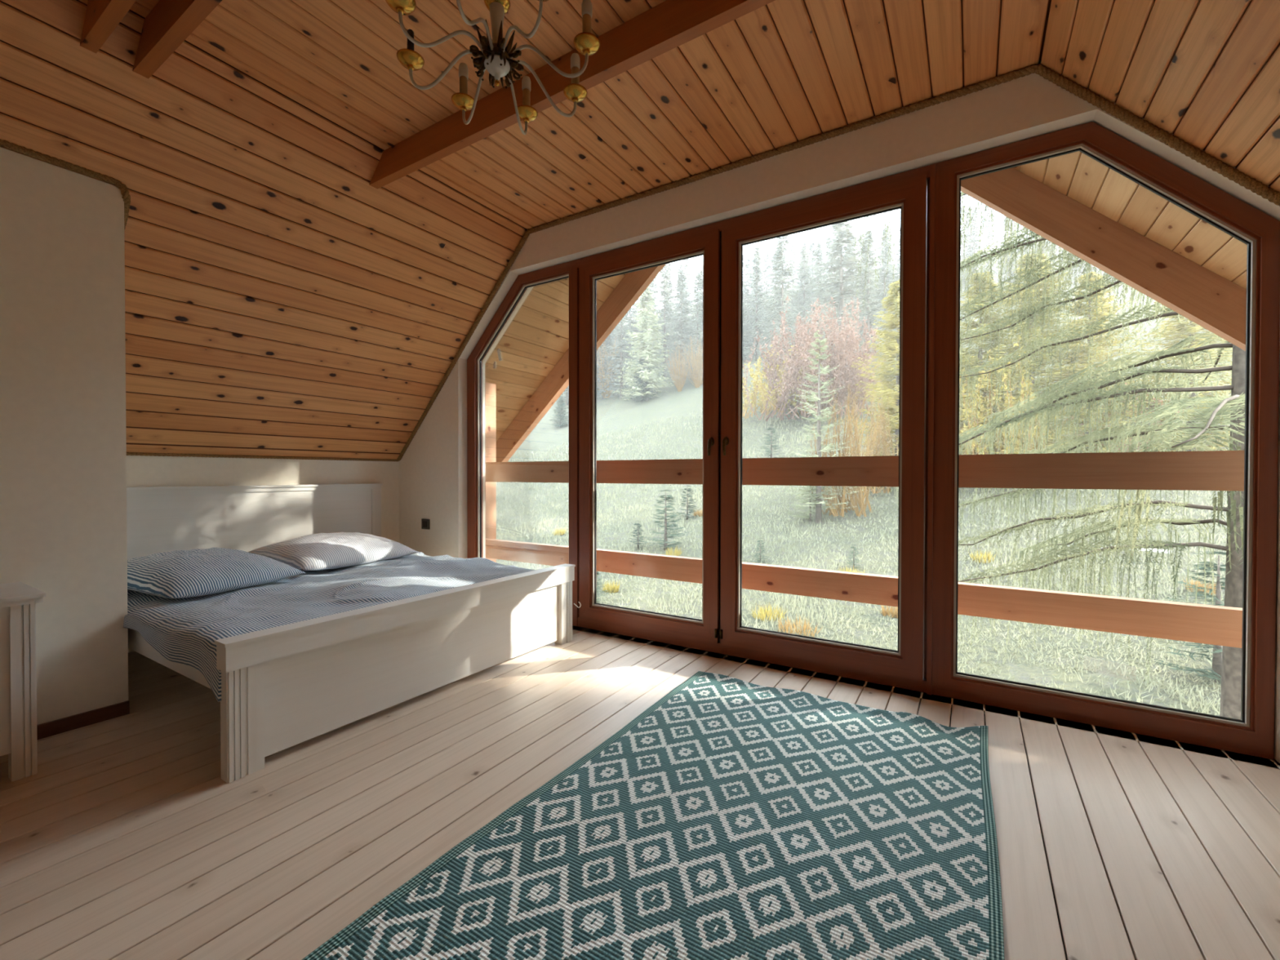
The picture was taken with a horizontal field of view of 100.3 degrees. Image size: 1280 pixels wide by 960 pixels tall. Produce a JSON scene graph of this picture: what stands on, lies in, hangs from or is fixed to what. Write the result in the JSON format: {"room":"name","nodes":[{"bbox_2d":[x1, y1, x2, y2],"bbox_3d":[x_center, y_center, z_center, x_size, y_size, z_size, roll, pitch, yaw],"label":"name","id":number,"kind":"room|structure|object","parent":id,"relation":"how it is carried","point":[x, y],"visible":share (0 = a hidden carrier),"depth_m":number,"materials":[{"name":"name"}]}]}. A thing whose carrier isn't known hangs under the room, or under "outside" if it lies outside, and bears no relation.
{"room":"attic bedroom","nodes":[
{"label":"attic bedroom","id":0,"kind":"room"},
{"bbox_2d":[0,146,128,724],"bbox_3d":[-3.454,-0.105,1.061,1.010,2.180,3.365,0,1,32],"label":"wall partition","id":1,"kind":"structure","parent":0,"point":[64,531],"depth_m":2.07,"materials":[{"name":"paint"}]},
{"bbox_2d":[0,138,130,230],"bbox_3d":[-2.994,-1.053,0.820,0.279,0.335,3.355,0,1,27],"label":"trim","id":2,"kind":"structure","parent":1,"relation":"attached to","point":[124,191],"depth_m":2.08,"materials":[{"name":"wood"}]},
{"bbox_2d":[36,700,129,739],"bbox_3d":[-3.020,0.962,0.802,0.014,0.052,3.365,0,1,32],"label":"baseboard","id":3,"kind":"structure","parent":1,"relation":"attached to","point":[45,730],"depth_m":2.11,"materials":[{"name":"brown wood"}]},
{"bbox_2d":[126,455,399,653],"bbox_3d":[-3.462,0.555,2.205,0.200,1.435,5.290,0,1,32],"label":"wall","id":4,"kind":"structure","parent":0,"point":[142,471],"depth_m":3.57,"materials":[{"name":"paint"}]},
{"bbox_2d":[126,452,397,462],"bbox_3d":[-2.480,-0.151,3.574,0.019,0.019,1.897,0,1,32],"label":"trim","id":5,"kind":"structure","parent":4,"relation":"attached to","point":[127,453],"depth_m":3.47,"materials":[{"name":"wood"}]},
{"bbox_2d":[0,0,1279,459],"bbox_3d":[-0.954,-0.851,0.672,6.260,2.055,5.750,0,1,32],"label":"ceiling","id":6,"kind":"structure","parent":0,"point":[279,301],"depth_m":2.35,"materials":[{"name":"brown wood"}]},
{"bbox_2d":[80,0,136,53],"bbox_3d":[-0.679,-1.593,1.106,3.035,0.137,0.042,0,1,32],"label":"ceiling beam","id":7,"kind":"structure","parent":6,"relation":"attached to","point":[102,17],"depth_m":1.80,"materials":[{"name":"brown wood"}]},
{"bbox_2d":[132,0,222,78],"bbox_3d":[-0.604,-1.594,1.227,3.035,0.137,0.046,0,1,32],"label":"ceiling beam","id":8,"kind":"structure","parent":6,"relation":"attached to","point":[169,23],"depth_m":1.86,"materials":[{"name":"brown wood"}]},
{"bbox_2d":[385,0,599,134],"bbox_3d":[-0.341,-1.303,1.273,0.472,0.720,0.472,0,1,32],"label":"chandelier","id":9,"kind":"object","parent":6,"relation":"hanging from","point":[495,57],"visible":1,"depth_m":1.27,"materials":[{"name":"gold metal"}]},
{"bbox_2d":[368,0,775,188],"bbox_3d":[-0.115,-1.601,2.015,3.035,0.137,0.046,0,1,32],"label":"ceiling beam","id":10,"kind":"structure","parent":6,"relation":"attached to","point":[669,24],"depth_m":2.09,"materials":[{"name":"brown wood"}]},
{"bbox_2d":[0,625,1279,959],"bbox_3d":[-0.945,1.141,0.711,5.660,0.300,5.395,0,1,32],"label":"floor","id":11,"kind":"structure","parent":0,"point":[127,840],"depth_m":1.56,"materials":[{"name":"wood"}]},
{"bbox_2d":[0,582,46,782],"bbox_3d":[-2.385,0.681,1.464,0.352,0.602,0.973,0,1,32],"label":"base cabinet","id":12,"kind":"object","parent":11,"relation":"on","point":[18,600],"visible":1,"depth_m":1.75,"materials":[{"name":"white paint"}]},
{"bbox_2d":[126,483,575,782],"bbox_3d":[-1.687,0.505,2.976,1.953,0.925,1.777,0,1,32],"label":"bed","id":13,"kind":"object","parent":11,"relation":"on","point":[286,686],"visible":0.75,"depth_m":2.41,"materials":[{"name":"white paint"}]},
{"bbox_3d":[-1.695,0.636,2.984,1.813,0.138,1.605,0,1,32],"label":"mattress","id":14,"kind":"object","parent":13,"relation":"on","visible":0},
{"bbox_2d":[123,551,535,702],"bbox_3d":[-1.648,0.606,2.926,1.724,0.207,1.729,0,1,32],"label":"duvet","id":15,"kind":"object","parent":14,"relation":"on","point":[185,630],"visible":0.56,"depth_m":2.40,"materials":[{"name":"fabric"}]},
{"bbox_2d":[127,547,305,598],"bbox_3d":[-2.209,0.452,2.686,0.640,0.189,0.640,0,1,18],"label":"pillow","id":16,"kind":"object","parent":15,"relation":"on","point":[197,572],"visible":0.89,"depth_m":2.52,"materials":[{"name":"fabric"}]},
{"bbox_2d":[247,532,419,570],"bbox_3d":[-1.945,0.443,3.434,0.600,0.191,0.780,0,1,28],"label":"pillow","id":17,"kind":"object","parent":15,"relation":"on","point":[319,551],"visible":0.94,"depth_m":3.24,"materials":[{"name":"fabric"}]},
{"bbox_2d":[302,671,1004,959],"bbox_3d":[0.216,0.969,1.405,1.234,0.036,2.300,0,1,32],"label":"rug","id":18,"kind":"object","parent":11,"relation":"on","point":[731,818],"visible":1,"depth_m":1.40,"materials":[{"name":"fabric"}]},
{"bbox_2d":[399,59,1279,768],"bbox_3d":[0.490,1.170,3.025,6.160,6.000,0.260,0,1,32],"label":"wall","id":19,"kind":"structure","parent":0,"point":[433,468],"depth_m":2.73,"materials":[{"name":"paint"}]},
{"bbox_2d":[396,230,529,461],"bbox_3d":[-1.363,-0.919,3.990,1.464,1.538,0.033,0,1,32],"label":"trim","id":20,"kind":"structure","parent":19,"relation":"attached to","point":[526,234],"depth_m":3.92,"materials":[{"name":"wood"}]},
{"bbox_2d":[466,259,578,626],"bbox_3d":[-0.844,-0.243,3.819,1.062,2.405,0.075,0,1,32],"label":"window","id":21,"kind":"structure","parent":19,"relation":"in","point":[569,269],"depth_m":3.82,"materials":[{"name":"brown wood"}]},
{"bbox_2d":[578,228,719,643],"bbox_3d":[0.026,-0.243,3.240,0.979,2.305,0.115,0,1,32],"label":"door","id":22,"kind":"structure","parent":19,"relation":"in","point":[706,244],"depth_m":3.20,"materials":[{"name":"brown wood"}]},
{"bbox_2d":[719,231,721,643],"bbox_3d":[0.465,-0.240,3.005,0.020,2.320,0.048,0,1,32],"label":"trim","id":23,"kind":"structure","parent":19,"relation":"attached to","point":[720,232],"depth_m":2.99,"materials":[{"name":"brown wood"}]},
{"bbox_2d":[577,164,929,693],"bbox_3d":[0.474,-0.233,3.001,2.040,2.405,0.075,0,1,32],"label":"door frame","id":24,"kind":"structure","parent":19,"relation":"attached to","point":[842,671],"depth_m":2.73,"materials":[{"name":"brown wood"}]},
{"bbox_2d":[527,64,1038,233],"bbox_3d":[0.422,-1.665,2.876,2.770,0.033,0.033,0,1,32],"label":"trim","id":25,"kind":"structure","parent":19,"relation":"attached to","point":[1028,70],"depth_m":2.60,"materials":[{"name":"wood"}]},
{"bbox_2d":[720,174,927,680],"bbox_3d":[0.879,-0.236,2.712,0.999,2.305,0.115,0,1,32],"label":"door","id":26,"kind":"structure","parent":19,"relation":"in","point":[909,196],"depth_m":2.56,"materials":[{"name":"brown wood"}]},
{"bbox_2d":[926,163,935,694],"bbox_3d":[1.323,-0.223,2.430,0.020,2.400,0.022,0,1,32],"label":"trim","id":27,"kind":"structure","parent":19,"relation":"attached to","point":[932,167],"depth_m":2.42,"materials":[{"name":"brown wood"}]},
{"bbox_2d":[931,121,1279,759],"bbox_3d":[1.796,-0.223,2.182,1.070,2.405,0.075,0,1,32],"label":"window","id":28,"kind":"structure","parent":19,"relation":"in","point":[1253,734],"depth_m":2.05,"materials":[{"name":"brown wood"}]},
{"bbox_2d":[1034,63,1279,206],"bbox_3d":[2.204,-0.891,1.778,1.458,1.541,0.033,0,1,32],"label":"trim","id":29,"kind":"structure","parent":19,"relation":"attached to","point":[1231,173],"depth_m":1.95,"materials":[{"name":"wood"}]},
{"bbox_3d":[0.684,1.207,3.300,5.500,0.120,0.410,0,1,32],"label":"trim","id":30,"kind":"structure","parent":19,"relation":"attached to","visible":0},
{"bbox_2d":[484,382,496,562],"bbox_3d":[-1.376,0.254,4.716,0.174,2.192,0.120,0,1,32],"label":"post","id":31,"kind":"object","parent":30,"relation":"on","point":[490,388],"visible":0.27,"depth_m":4.67,"materials":[{"name":"wood"}]},
{"bbox_2d":[485,538,1242,648],"bbox_3d":[0.701,0.598,3.321,5.140,0.154,0.063,0,1,32],"label":"guard rail","id":32,"kind":"object","parent":31,"relation":"attached to","point":[1220,625],"visible":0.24,"depth_m":2.67,"materials":[{"name":"wood"}]},
{"bbox_2d":[484,450,1244,490],"bbox_3d":[0.702,-0.052,3.314,5.140,0.166,0.063,0,1,32],"label":"guard rail","id":33,"kind":"object","parent":31,"relation":"attached to","point":[1202,470],"visible":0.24,"depth_m":2.65,"materials":[{"name":"wood"}]},
{"bbox_2d":[484,151,1247,440],"bbox_3d":[0.841,-1.333,3.520,8.261,3.810,1.711,0,1,32],"label":"eaves","id":34,"kind":"object","parent":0,"point":[536,339],"visible":0.09,"depth_m":3.03,"materials":[{"name":"brown wood"}]},
{"bbox_2d":[496,264,665,462],"bbox_3d":[-0.561,-1.226,5.087,4.069,3.874,0.075,0,1,32],"label":"rafter","id":35,"kind":"object","parent":34,"relation":"attached to","point":[633,285],"visible":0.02,"depth_m":5.17,"materials":[{"name":"wood"}]},
{"bbox_2d":[960,168,1246,351],"bbox_3d":[2.883,-1.131,2.953,4.027,4.010,0.075,0,1,32],"label":"rafter","id":36,"kind":"object","parent":34,"relation":"attached to","point":[1204,297],"visible":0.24,"depth_m":3.02,"materials":[{"name":"wood"}]},
{"label":"outside","id":37,"kind":"structure","parent":0,"visible":0},
{"bbox_2d":[496,243,1232,715],"bbox_3d":[25.262,-24.105,59.416,200.000,54.529,160.000,0,1,32],"label":"ground","id":38,"kind":"structure","parent":37,"point":[614,414],"depth_m":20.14,"materials":[{"name":"plant"}]},
{"bbox_2d":[547,395,568,427],"bbox_3d":[-8.671,-7.331,58.092,2.777,3.641,2.860,0,1,-27],"label":"spruce tree","id":39,"kind":"object","parent":38,"relation":"on","point":[560,412],"visible":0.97,"depth_m":57.99,"materials":[{"name":"green plant"}]},
{"bbox_2d":[600,579,619,592],"bbox_3d":[-0.847,3.148,15.855,0.648,0.370,0.682,0,1,32],"label":"grass tuft","id":40,"kind":"object","parent":38,"relation":"on","point":[608,588],"visible":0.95,"depth_m":15.85,"materials":[{"name":"yellow plant"}]},
{"bbox_2d":[596,328,627,399],"bbox_3d":[-4.275,-17.094,64.595,6.841,14.998,6.337,0,1,0],"label":"spruce tree","id":41,"kind":"object","parent":38,"relation":"on","point":[606,342],"visible":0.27,"depth_m":64.06,"materials":[{"name":"green plant"}]},
{"bbox_2d":[596,333,628,398],"bbox_3d":[-4.179,-14.122,64.199,5.899,8.483,5.281,0,1,-36],"label":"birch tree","id":42,"kind":"object","parent":38,"relation":"on","point":[602,377],"visible":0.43,"depth_m":63.58,"materials":[{"name":"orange plant"}]},
{"bbox_2d":[596,306,638,399],"bbox_3d":[-2.317,-16.673,62.660,6.564,14.561,6.770,0,1,-39],"label":"spruce tree","id":43,"kind":"object","parent":38,"relation":"on","point":[621,342],"visible":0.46,"depth_m":62.38,"materials":[{"name":"green plant"}]},
{"bbox_2d":[608,301,642,368],"bbox_3d":[-1.590,-22.128,74.336,8.265,15.144,7.439,0,1,-8],"label":"spruce tree","id":44,"kind":"object","parent":38,"relation":"on","point":[633,308],"visible":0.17,"depth_m":74.00,"materials":[{"name":"green plant"}]},
{"bbox_2d":[626,520,647,548],"bbox_3d":[-0.097,2.249,21.122,0.950,1.284,0.936,0,1,-16],"label":"young spruce","id":45,"kind":"object","parent":38,"relation":"on","point":[637,524],"visible":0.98,"depth_m":21.07,"materials":[{"name":"green plant"}]},
{"bbox_2d":[626,357,657,402],"bbox_3d":[0.160,-10.889,58.758,3.708,5.304,3.819,0,1,-22],"label":"spruce tree","id":46,"kind":"object","parent":38,"relation":"on","point":[639,398],"visible":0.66,"depth_m":58.44,"materials":[{"name":"green plant"}]},
{"bbox_2d":[613,284,675,400],"bbox_3d":[0.553,-15.007,59.052,7.184,13.416,7.647,0,1,-43],"label":"spruce tree","id":47,"kind":"object","parent":38,"relation":"on","point":[646,306],"visible":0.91,"depth_m":58.44,"materials":[{"name":"green plant"}]},
{"bbox_2d":[640,489,692,550],"bbox_3d":[0.964,1.715,20.521,1.981,2.678,1.950,1,1,41],"label":"young spruce","id":48,"kind":"object","parent":38,"relation":"on","point":[666,525],"visible":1,"depth_m":20.56,"materials":[{"name":"green plant"}]},
{"bbox_2d":[652,263,680,377],"bbox_3d":[3.165,-19.837,66.642,7.248,14.608,6.714,0,1,-35],"label":"spruce tree","id":49,"kind":"object","parent":38,"relation":"on","point":[664,288],"visible":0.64,"depth_m":66.36,"materials":[{"name":"green plant"}]},
{"bbox_2d":[658,262,686,363],"bbox_3d":[4.142,-23.680,75.907,6.887,14.440,6.380,0,1,23],"label":"spruce tree","id":50,"kind":"object","parent":38,"relation":"on","point":[669,283],"visible":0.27,"depth_m":75.66,"materials":[{"name":"green plant"}]},
{"bbox_2d":[662,263,693,355],"bbox_3d":[5.812,-23.908,76.224,5.899,13.867,5.464,0,1,-15],"label":"spruce tree","id":51,"kind":"object","parent":38,"relation":"on","point":[680,264],"visible":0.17,"depth_m":76.10,"materials":[{"name":"green plant"}]},
{"bbox_2d":[665,342,693,391],"bbox_3d":[4.301,-12.479,58.843,3.115,5.559,3.479,0,1,2],"label":"birch tree","id":52,"kind":"object","parent":38,"relation":"on","point":[678,383],"visible":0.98,"depth_m":58.34,"materials":[{"name":"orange plant"}]},
{"bbox_2d":[657,269,702,382],"bbox_3d":[4.732,-17.759,61.702,6.321,13.122,6.129,0,1,12],"label":"spruce tree","id":53,"kind":"object","parent":38,"relation":"on","point":[681,285],"visible":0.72,"depth_m":61.53,"materials":[{"name":"green plant"}]},
{"bbox_2d":[674,258,695,335],"bbox_3d":[7.525,-29.839,88.250,6.380,15.240,6.422,0,1,27],"label":"spruce tree","id":54,"kind":"object","parent":38,"relation":"on","point":[686,263],"visible":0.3,"depth_m":88.09,"materials":[{"name":"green plant"}]},
{"bbox_2d":[671,485,701,519],"bbox_3d":[2.222,1.190,25.351,1.359,1.866,1.381,0,1,-33],"label":"young spruce","id":55,"kind":"object","parent":38,"relation":"on","point":[687,506],"visible":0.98,"depth_m":25.36,"materials":[{"name":"green plant"}]},
{"bbox_2d":[678,271,702,377],"bbox_3d":[6.797,-17.611,61.189,6.180,12.394,5.639,0,1,3],"label":"spruce tree","id":56,"kind":"object","parent":38,"relation":"on","point":[699,299],"visible":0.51,"depth_m":60.98,"materials":[{"name":"green plant"}]},
{"bbox_2d":[681,335,702,387],"bbox_3d":[6.352,-12.925,58.343,3.240,5.782,3.619,1,1,45],"label":"birch tree","id":57,"kind":"object","parent":38,"relation":"on","point":[697,380],"visible":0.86,"depth_m":57.92,"materials":[{"name":"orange plant"}]},
{"bbox_2d":[742,257,765,346],"bbox_3d":[15.119,-24.715,74.406,5.418,12.393,5.253,0,1,30],"label":"spruce tree","id":58,"kind":"object","parent":38,"relation":"on","point":[748,264],"visible":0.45,"depth_m":74.21,"materials":[{"name":"green plant"}]},
{"bbox_2d":[742,246,772,360],"bbox_3d":[13.961,-20.913,63.732,5.890,13.767,5.456,0,1,31],"label":"spruce tree","id":59,"kind":"object","parent":38,"relation":"on","point":[755,317],"visible":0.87,"depth_m":63.61,"materials":[{"name":"green plant"}]},
{"bbox_2d":[742,247,773,348],"bbox_3d":[15.686,-24.035,70.935,6.304,13.608,5.840,0,1,27],"label":"spruce tree","id":60,"kind":"object","parent":38,"relation":"on","point":[761,282],"visible":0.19,"depth_m":70.80,"materials":[{"name":"green plant"}]},
{"bbox_2d":[749,537,770,562],"bbox_3d":[4.108,2.466,18.220,0.715,0.981,0.726,0,1,-42],"label":"young spruce","id":61,"kind":"object","parent":38,"relation":"on","point":[760,540],"visible":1,"depth_m":18.18,"materials":[{"name":"green plant"}]},
{"bbox_2d":[750,603,787,622],"bbox_3d":[3.180,3.232,13.223,0.916,0.386,0.926,0,1,32],"label":"grass tuft","id":62,"kind":"object","parent":38,"relation":"on","point":[766,612],"visible":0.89,"depth_m":13.13,"materials":[{"name":"yellow plant"}]},
{"bbox_2d":[760,250,777,323],"bbox_3d":[20.662,-31.178,87.220,5.110,12.443,5.523,0,1,7],"label":"spruce tree","id":63,"kind":"object","parent":38,"relation":"on","point":[766,255],"visible":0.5,"depth_m":87.12,"materials":[{"name":"green plant"}]},
{"bbox_2d":[750,250,791,360],"bbox_3d":[15.931,-20.384,62.464,6.499,12.786,6.020,0,1,-8],"label":"spruce tree","id":64,"kind":"object","parent":38,"relation":"on","point":[771,277],"visible":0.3,"depth_m":62.43,"materials":[{"name":"green plant"}]},
{"bbox_2d":[754,424,790,457],"bbox_3d":[8.436,-2.199,34.640,2.062,2.786,2.030,0,1,-26],"label":"young spruce","id":65,"kind":"object","parent":38,"relation":"on","point":[771,441],"visible":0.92,"depth_m":34.46,"materials":[{"name":"green plant"}]},
{"bbox_2d":[746,235,808,381],"bbox_3d":[14.409,-17.429,53.160,7.941,15.699,7.246,0,1,-3],"label":"spruce tree","id":66,"kind":"object","parent":38,"relation":"on","point":[780,248],"visible":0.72,"depth_m":52.92,"materials":[{"name":"green plant"}]},
{"bbox_2d":[783,244,799,317],"bbox_3d":[25.828,-33.422,89.821,5.469,12.398,5.434,0,1,31],"label":"spruce tree","id":67,"kind":"object","parent":38,"relation":"on","point":[793,251],"visible":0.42,"depth_m":89.78,"materials":[{"name":"green plant"}]},
{"bbox_2d":[742,343,842,418],"bbox_3d":[12.056,-8.215,44.294,8.871,6.057,9.671,0,1,33],"label":"bush","id":68,"kind":"object","parent":38,"relation":"on","point":[756,383],"visible":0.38,"depth_m":43.20,"materials":[{"name":"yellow plant"}]},
{"bbox_2d":[777,613,822,637],"bbox_3d":[3.566,3.294,12.089,1.051,0.383,1.000,0,1,32],"label":"grass tuft","id":69,"kind":"object","parent":38,"relation":"on","point":[787,625],"visible":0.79,"depth_m":12.11,"materials":[{"name":"plant"}]},
{"bbox_2d":[789,244,812,331],"bbox_3d":[22.661,-26.452,74.329,5.544,12.393,5.375,1,1,41],"label":"spruce tree","id":70,"kind":"object","parent":38,"relation":"on","point":[802,246],"visible":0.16,"depth_m":74.22,"materials":[{"name":"green plant"}]},
{"bbox_2d":[786,246,819,344],"bbox_3d":[20.297,-22.546,65.661,6.181,12.394,6.866,0,1,-23],"label":"spruce tree","id":71,"kind":"object","parent":38,"relation":"on","point":[803,274],"visible":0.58,"depth_m":65.65,"materials":[{"name":"green plant"}]},
{"bbox_2d":[782,485,836,521],"bbox_3d":[7.290,0.597,22.864,2.347,2.851,2.385,0,1,32],"label":"young spruce","id":72,"kind":"object","parent":38,"relation":"on","point":[809,488],"visible":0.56,"depth_m":22.65,"materials":[{"name":"green plant"}]},
{"bbox_2d":[793,242,828,327],"bbox_3d":[24.086,-27.096,74.782,6.409,12.432,7.331,0,1,26],"label":"spruce tree","id":73,"kind":"object","parent":38,"relation":"on","point":[811,246],"visible":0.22,"depth_m":74.84,"materials":[{"name":"green plant"}]},
{"bbox_2d":[742,295,885,422],"bbox_3d":[13.492,-9.556,41.938,11.690,9.518,12.201,0,1,-43],"label":"trees","id":74,"kind":"object","parent":38,"relation":"on","point":[842,375],"visible":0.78,"depth_m":39.83,"materials":[{"name":"plant"}]},
{"bbox_2d":[798,243,836,342],"bbox_3d":[20.844,-21.245,62.181,5.818,12.393,5.641,1,1,41],"label":"spruce tree","id":75,"kind":"object","parent":38,"relation":"on","point":[819,246],"visible":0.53,"depth_m":62.02,"materials":[{"name":"green plant"}]},
{"bbox_2d":[784,330,863,523],"bbox_3d":[7.556,-2.098,22.307,3.418,8.373,3.367,0,1,-5],"label":"spruce tree","id":76,"kind":"object","parent":38,"relation":"on","point":[818,507],"visible":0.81,"depth_m":22.41,"materials":[{"name":"green plant"}]},
{"bbox_2d":[782,221,890,371],"bbox_3d":[18.425,-16.744,49.321,11.628,15.803,10.613,0,1,-2],"label":"spruce tree","id":77,"kind":"object","parent":38,"relation":"on","point":[842,231],"visible":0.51,"depth_m":48.77,"materials":[{"name":"green plant"}]},
{"bbox_2d":[802,383,880,516],"bbox_3d":[8.672,-1.359,23.066,3.931,5.759,3.914,0,1,12],"label":"bush","id":78,"kind":"object","parent":38,"relation":"on","point":[842,500],"visible":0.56,"depth_m":22.80,"materials":[{"name":"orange plant"}]},
{"bbox_2d":[841,544,862,568],"bbox_3d":[6.707,2.477,16.819,0.671,0.906,0.660,0,1,-2],"label":"young spruce","id":79,"kind":"object","parent":38,"relation":"on","point":[853,563],"visible":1,"depth_m":16.77,"materials":[{"name":"green plant"}]},
{"bbox_2d":[835,233,885,335],"bbox_3d":[26.216,-22.900,62.927,5.902,12.394,6.557,0,1,-10],"label":"spruce tree","id":80,"kind":"object","parent":38,"relation":"on","point":[864,235],"visible":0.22,"depth_m":62.87,"materials":[{"name":"green plant"}]},
{"bbox_2d":[826,279,899,456],"bbox_3d":[13.440,-5.165,28.044,6.133,10.674,6.107,0,1,-40],"label":"tree","id":81,"kind":"object","parent":38,"relation":"on","point":[891,346],"visible":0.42,"depth_m":27.82,"materials":[{"name":"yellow plant"}]},
{"bbox_2d":[840,391,898,493],"bbox_3d":[11.329,-1.924,25.719,3.465,5.099,3.481,0,1,-13],"label":"bush","id":82,"kind":"object","parent":38,"relation":"on","point":[883,434],"visible":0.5,"depth_m":25.56,"materials":[{"name":"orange plant"}]},
{"bbox_2d":[848,230,893,383],"bbox_3d":[20.028,-15.042,46.839,5.525,13.690,5.964,0,1,-2],"label":"spruce tree","id":83,"kind":"object","parent":38,"relation":"on","point":[868,297],"visible":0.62,"depth_m":46.75,"materials":[{"name":"green plant"}]},
{"bbox_2d":[864,228,899,334],"bbox_3d":[27.883,-22.400,60.837,5.357,12.393,5.194,0,1,11],"label":"spruce tree","id":84,"kind":"object","parent":38,"relation":"on","point":[886,248],"visible":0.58,"depth_m":60.59,"materials":[{"name":"green plant"}]},
{"bbox_2d":[871,226,900,311],"bbox_3d":[33.069,-27.512,70.883,5.184,12.432,5.930,0,1,-25],"label":"spruce tree","id":85,"kind":"object","parent":38,"relation":"on","point":[888,227],"visible":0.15,"depth_m":70.81,"materials":[{"name":"green plant"}]},
{"bbox_2d":[875,228,900,328],"bbox_3d":[31.346,-24.238,63.368,6.546,12.432,6.807,0,1,-18],"label":"spruce tree","id":86,"kind":"object","parent":38,"relation":"on","point":[899,241],"visible":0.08,"depth_m":63.72,"materials":[{"name":"green plant"}]},
{"bbox_2d":[878,604,897,618],"bbox_3d":[6.146,3.135,12.960,0.678,0.364,0.654,0,1,32],"label":"grass tuft","id":87,"kind":"object","parent":38,"relation":"on","point":[893,611],"visible":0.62,"depth_m":12.97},
{"bbox_2d":[960,205,995,297],"bbox_3d":[43.817,-30.141,70.725,5.912,12.398,5.950,0,1,-18],"label":"spruce tree","id":88,"kind":"object","parent":38,"relation":"on","point":[967,243],"visible":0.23,"depth_m":70.86,"materials":[{"name":"green plant"}]},
{"bbox_2d":[960,206,996,305],"bbox_3d":[41.649,-27.771,66.454,5.314,12.443,4.917,0,1,26],"label":"spruce tree","id":89,"kind":"object","parent":38,"relation":"on","point":[973,239],"visible":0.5,"depth_m":66.40,"materials":[{"name":"green plant"}]},
{"bbox_2d":[893,335,1066,454],"bbox_3d":[16.206,-2.966,24.502,6.864,6.529,6.220,0,1,-14],"label":"bush","id":90,"kind":"object","parent":38,"relation":"on","point":[980,417],"visible":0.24,"depth_m":23.37,"materials":[{"name":"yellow plant"}]},
{"bbox_2d":[968,551,995,564],"bbox_3d":[10.562,2.347,16.479,0.692,0.409,0.730,0,1,-12],"label":"grass tuft","id":91,"kind":"object","parent":38,"relation":"on","point":[985,557],"visible":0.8,"depth_m":16.45,"materials":[{"name":"yellow plant"}]},
{"bbox_2d":[975,205,1005,274],"bbox_3d":[55.313,-38.254,84.701,4.975,12.443,5.377,0,1,-18],"label":"spruce tree","id":92,"kind":"object","parent":38,"relation":"on","point":[988,218],"visible":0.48,"depth_m":84.58,"materials":[{"name":"green plant"}]},
{"bbox_2d":[992,217,1026,303],"bbox_3d":[43.204,-26.448,62.310,5.735,12.394,5.233,0,1,-26],"label":"spruce tree","id":93,"kind":"object","parent":38,"relation":"on","point":[1010,223],"visible":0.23,"depth_m":62.14,"materials":[{"name":"green plant"}]},
{"bbox_2d":[959,271,1086,454],"bbox_3d":[16.328,-4.810,25.531,7.087,10.279,7.056,0,1,-24],"label":"tree","id":94,"kind":"object","parent":38,"relation":"on","point":[974,325],"visible":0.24,"depth_m":25.07,"materials":[{"name":"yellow plant"}]},
{"bbox_2d":[1017,235,1073,289],"bbox_3d":[49.211,-29.393,65.213,6.548,12.432,7.491,0,1,27],"label":"spruce tree","id":95,"kind":"object","parent":38,"relation":"on","point":[1043,247],"visible":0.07,"depth_m":65.10,"materials":[{"name":"green plant"}]},
{"bbox_2d":[853,191,1245,719],"bbox_3d":[5.674,-2.750,4.810,5.576,13.200,5.856,0,1,-30],"label":"spruce tree","id":96,"kind":"object","parent":38,"relation":"on","point":[1231,672],"visible":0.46,"depth_m":5.43,"materials":[{"name":"green plant"}]},
{"bbox_2d":[959,253,1150,453],"bbox_3d":[18.928,-5.585,26.034,8.129,10.930,8.164,0,1,-22],"label":"tree","id":97,"kind":"object","parent":38,"relation":"on","point":[1043,364],"visible":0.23,"depth_m":25.23,"materials":[{"name":"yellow plant"}]},
{"bbox_2d":[1054,251,1098,287],"bbox_3d":[52.200,-29.315,63.409,5.548,12.398,5.512,0,1,-12],"label":"spruce tree","id":98,"kind":"object","parent":38,"relation":"on","point":[1077,268],"visible":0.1,"depth_m":63.32,"materials":[{"name":"green plant"}]},
{"bbox_2d":[1022,271,1191,453],"bbox_3d":[21.472,-5.205,25.567,6.535,9.479,6.507,0,1,22],"label":"tree","id":99,"kind":"object","parent":38,"relation":"on","point":[1105,308],"visible":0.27,"depth_m":25.13,"materials":[{"name":"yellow plant"}]},
{"bbox_2d":[1062,382,1177,452],"bbox_3d":[24.260,-2.702,27.338,4.100,4.000,4.100,0,1,32],"label":"bush","id":100,"kind":"object","parent":38,"relation":"on","point":[1162,403],"visible":0.06,"depth_m":25.97,"materials":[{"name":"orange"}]},
{"bbox_2d":[1080,300,1232,451],"bbox_3d":[25.350,-5.543,24.474,7.177,9.650,7.208,0,1,-26],"label":"tree","id":101,"kind":"object","parent":38,"relation":"on","point":[1190,328],"visible":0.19,"depth_m":24.10,"materials":[{"name":"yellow plant"}]},
{"bbox_2d":[1152,551,1226,684],"bbox_3d":[9.789,2.476,8.985,1.857,2.548,1.886,0,1,27],"label":"young spruce","id":102,"kind":"object","parent":38,"relation":"on","point":[1216,659],"visible":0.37,"depth_m":9.00,"materials":[{"name":"green plant"}]},
{"bbox_2d":[1182,577,1224,595],"bbox_3d":[13.599,2.554,12.914,0.711,0.402,0.708,0,1,-34],"label":"grass tuft","id":103,"kind":"object","parent":38,"relation":"on","point":[1195,582],"visible":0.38,"depth_m":12.92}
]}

